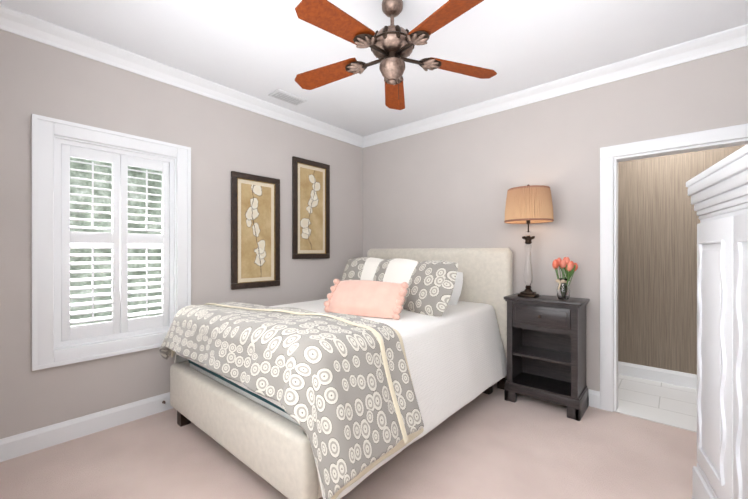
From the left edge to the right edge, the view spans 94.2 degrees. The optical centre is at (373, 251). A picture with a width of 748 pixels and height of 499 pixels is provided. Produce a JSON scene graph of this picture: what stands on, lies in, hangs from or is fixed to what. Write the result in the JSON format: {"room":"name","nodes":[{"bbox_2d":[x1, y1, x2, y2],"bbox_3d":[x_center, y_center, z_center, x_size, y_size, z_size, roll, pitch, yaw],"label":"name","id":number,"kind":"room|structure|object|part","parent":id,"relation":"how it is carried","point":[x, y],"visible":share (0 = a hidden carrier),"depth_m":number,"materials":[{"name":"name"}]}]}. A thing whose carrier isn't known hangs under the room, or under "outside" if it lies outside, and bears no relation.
{"room":"bedroom","nodes":[
{"label":"bedroom","id":0,"kind":"room"},
{"bbox_2d":[0,29,362,438],"bbox_3d":[-1.379,-0.090,3.241,0.120,2.740,3.860,0,0,41],"label":"wall","id":1,"kind":"structure","parent":0,"point":[222,140],"depth_m":2.66,"materials":[{"name":"beige paint"}]},
{"bbox_2d":[0,392,172,461],"bbox_3d":[-1.328,1.212,3.198,0.016,0.135,3.620,0,0,41],"label":"baseboard","id":2,"kind":"structure","parent":1,"relation":"attached to","point":[18,445],"depth_m":2.39,"materials":[{"name":"white wood"}]},
{"bbox_2d":[32,114,190,370],"bbox_3d":[-1.908,-0.057,2.608,0.154,1.629,0.954,0,0,41],"label":"window","id":3,"kind":"structure","parent":1,"relation":"in","point":[47,352],"depth_m":2.32,"materials":[{"name":"white wood"}]},
{"bbox_2d":[56,138,173,346],"bbox_3d":[-1.906,-0.057,2.606,0.070,1.401,0.726,0,0,41],"label":"window shutters","id":4,"kind":"object","parent":3,"relation":"attached to","point":[119,238],"visible":1,"depth_m":2.57,"materials":[{"name":"white wood"}]},
{"bbox_2d":[70,243,161,246],"bbox_3d":[-1.955,-0.057,2.649,0.030,0.040,0.750,0,0,41],"label":"bar","id":5,"kind":"object","parent":3,"relation":"attached to","point":[88,244],"depth_m":2.56,"materials":[{"name":"white wood"}]},
{"bbox_2d":[0,4,363,147],"bbox_3d":[-1.295,-1.408,3.174,0.095,0.105,3.390,0,0,41],"label":"crown molding","id":6,"kind":"structure","parent":1,"relation":"attached to","point":[33,28],"depth_m":2.67,"materials":[{"name":"white wood"}]},
{"bbox_2d":[231,171,279,289],"bbox_3d":[-1.145,-0.193,3.392,0.030,1.095,0.515,0,0,41],"label":"picture frame","id":7,"kind":"object","parent":1,"relation":"attached to","point":[255,231],"visible":0.96,"depth_m":3.37,"materials":[{"name":"beige paper"}]},
{"bbox_2d":[241,183,270,278],"bbox_3d":[-1.147,-0.193,3.394,0.004,0.901,0.321,0,0,41],"label":"art","id":8,"kind":"object","parent":7,"relation":"attached to","point":[255,197],"depth_m":3.38},
{"bbox_2d":[292,156,329,258],"bbox_3d":[-0.699,-0.466,3.905,0.030,1.100,0.515,0,0,41],"label":"picture frame","id":9,"kind":"object","parent":1,"relation":"attached to","point":[310,209],"visible":0.98,"depth_m":3.89,"materials":[{"name":"beige paper"}]},
{"bbox_2d":[300,167,322,249],"bbox_3d":[-0.700,-0.466,3.906,0.004,0.906,0.321,0,0,41],"label":"art","id":10,"kind":"object","parent":9,"relation":"attached to","point":[311,178],"depth_m":3.90},
{"bbox_2d":[0,383,697,498],"bbox_3d":[0.197,1.311,1.869,4.060,0.060,3.620,0,0,41],"label":"floor carpet","id":11,"kind":"object","parent":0,"point":[494,444],"visible":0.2,"depth_m":2.10,"materials":[{"name":"beige carpet"}]},
{"bbox_2d":[159,248,512,498],"bbox_3d":[-0.125,0.624,2.892,1.939,1.312,2.434,0,0,41],"label":"bed","id":12,"kind":"object","parent":11,"relation":"on","point":[376,359],"visible":1,"depth_m":2.04,"materials":[{"name":"fabric"}]},
{"bbox_3d":[-0.154,0.727,2.943,1.462,0.425,2.141,0,0,41],"label":"mattress","id":13,"kind":"part","parent":12,"relation":"part of","materials":[{"name":"beige fabric"}]},
{"bbox_2d":[159,302,423,498],"bbox_3d":[-0.687,0.718,2.247,1.950,0.650,0.732,0,0,41],"label":"comforter","id":14,"kind":"object","parent":12,"relation":"on","point":[326,398],"depth_m":1.76,"materials":[{"name":"grey fabric"}]},
{"bbox_2d":[328,280,401,317],"bbox_3d":[-0.074,0.365,2.715,0.620,0.310,0.169,0,-38,29],"label":"pillow","id":15,"kind":"object","parent":12,"relation":"on","point":[360,298],"depth_m":2.62,"materials":[{"name":"pink fabric"}]},
{"bbox_2d":[504,293,589,420],"bbox_3d":[1.440,0.835,2.919,0.585,0.890,0.363,0,0,41],"label":"nightstand","id":16,"kind":"object","parent":11,"relation":"on","point":[546,347],"visible":1,"depth_m":2.87,"materials":[{"name":"black wood"}]},
{"bbox_2d":[504,184,553,297],"bbox_3d":[1.331,-0.094,2.995,0.390,0.966,0.390,0,0,41],"label":"table lamp","id":17,"kind":"object","parent":16,"relation":"on","point":[528,204],"visible":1,"depth_m":2.88,"materials":[{"name":"beige fabric"}]},
{"bbox_2d":[552,257,577,299],"bbox_3d":[1.540,0.217,2.807,0.185,0.343,0.151,0,0,41],"label":"vase","id":18,"kind":"object","parent":16,"relation":"on","point":[566,264],"visible":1,"depth_m":2.77,"materials":[{"name":"clear glass"}]},
{"bbox_2d":[686,144,747,498],"bbox_3d":[1.552,0.464,1.103,0.606,1.635,1.192,0,0,30],"label":"armoire","id":19,"kind":"object","parent":11,"relation":"on","point":[718,192],"visible":1,"depth_m":1.38,"materials":[{"name":"white wood"}]},
{"bbox_2d":[0,0,747,136],"bbox_3d":[0.541,-1.490,2.263,4.300,0.060,4.910,0,0,41],"label":"ceiling","id":20,"kind":"structure","parent":0,"point":[261,49],"depth_m":2.40,"materials":[{"name":"white paint"}]},
{"bbox_2d":[268,89,306,105],"bbox_3d":[-0.816,-1.450,3.293,0.170,0.019,0.320,0,0,41],"label":"ceiling vent","id":21,"kind":"object","parent":20,"relation":"in","point":[284,96],"visible":0.98,"depth_m":3.27,"materials":[{"name":"white metal"}]},
{"bbox_2d":[295,0,496,109],"bbox_3d":[0.074,-1.154,1.982,1.268,0.610,1.208,0,0,41],"label":"ceiling fan","id":22,"kind":"object","parent":20,"relation":"hanging from","point":[392,45],"visible":1,"depth_m":1.94,"materials":[{"name":"brown wood"}]},
{"bbox_2d":[363,46,747,411],"bbox_3d":[1.470,-0.090,3.239,4.180,2.740,0.120,0,0,41],"label":"wall","id":23,"kind":"structure","parent":0,"point":[448,186],"depth_m":3.11,"materials":[{"name":"beige paint"}]},
{"bbox_2d":[364,24,747,147],"bbox_3d":[1.354,-1.408,3.196,4.060,0.105,0.095,0,0,41],"label":"crown molding","id":24,"kind":"structure","parent":23,"relation":"attached to","point":[736,37],"depth_m":2.85,"materials":[{"name":"white wood"}]},
{"bbox_2d":[588,389,599,408],"bbox_3d":[0.856,1.212,3.685,2.610,0.135,0.016,0,0,41],"label":"baseboard","id":25,"kind":"structure","parent":23,"relation":"attached to","point":[594,396],"depth_m":2.85,"materials":[{"name":"white wood"}]},
{"bbox_2d":[600,123,747,411],"bbox_3d":[2.254,0.220,2.555,0.980,2.120,0.162,0,0,41],"label":"door frame","id":26,"kind":"structure","parent":23,"relation":"attached to","point":[609,231],"depth_m":2.77,"materials":[{"name":"white wood"}]},
{"bbox_2d":[616,374,696,431],"bbox_3d":[2.605,1.308,2.868,1.980,0.064,1.050,0,0,41],"label":"floor","id":27,"kind":"structure","parent":0,"point":[665,403],"depth_m":2.93,"materials":[{"name":"white tile"}]},
{"bbox_2d":[618,144,746,374],"bbox_3d":[2.944,-0.090,3.347,2.100,2.740,0.120,0,0,41],"label":"wall","id":28,"kind":"structure","parent":0,"point":[658,220],"depth_m":3.40,"materials":[{"name":"wood"}]},
{"bbox_2d":[618,361,696,388],"bbox_3d":[2.900,1.212,3.297,1.860,0.135,0.016,0,0,41],"label":"baseboard","id":29,"kind":"structure","parent":28,"relation":"attached to","point":[672,377],"depth_m":3.39,"materials":[{"name":"white wood"}]},
{"label":"outside","id":30,"kind":"structure","parent":0,"visible":0},
{"bbox_2d":[70,157,161,325],"bbox_3d":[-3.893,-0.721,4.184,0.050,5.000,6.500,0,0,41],"label":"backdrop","id":31,"kind":"structure","parent":30,"point":[80,174],"depth_m":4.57,"materials":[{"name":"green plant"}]}
]}

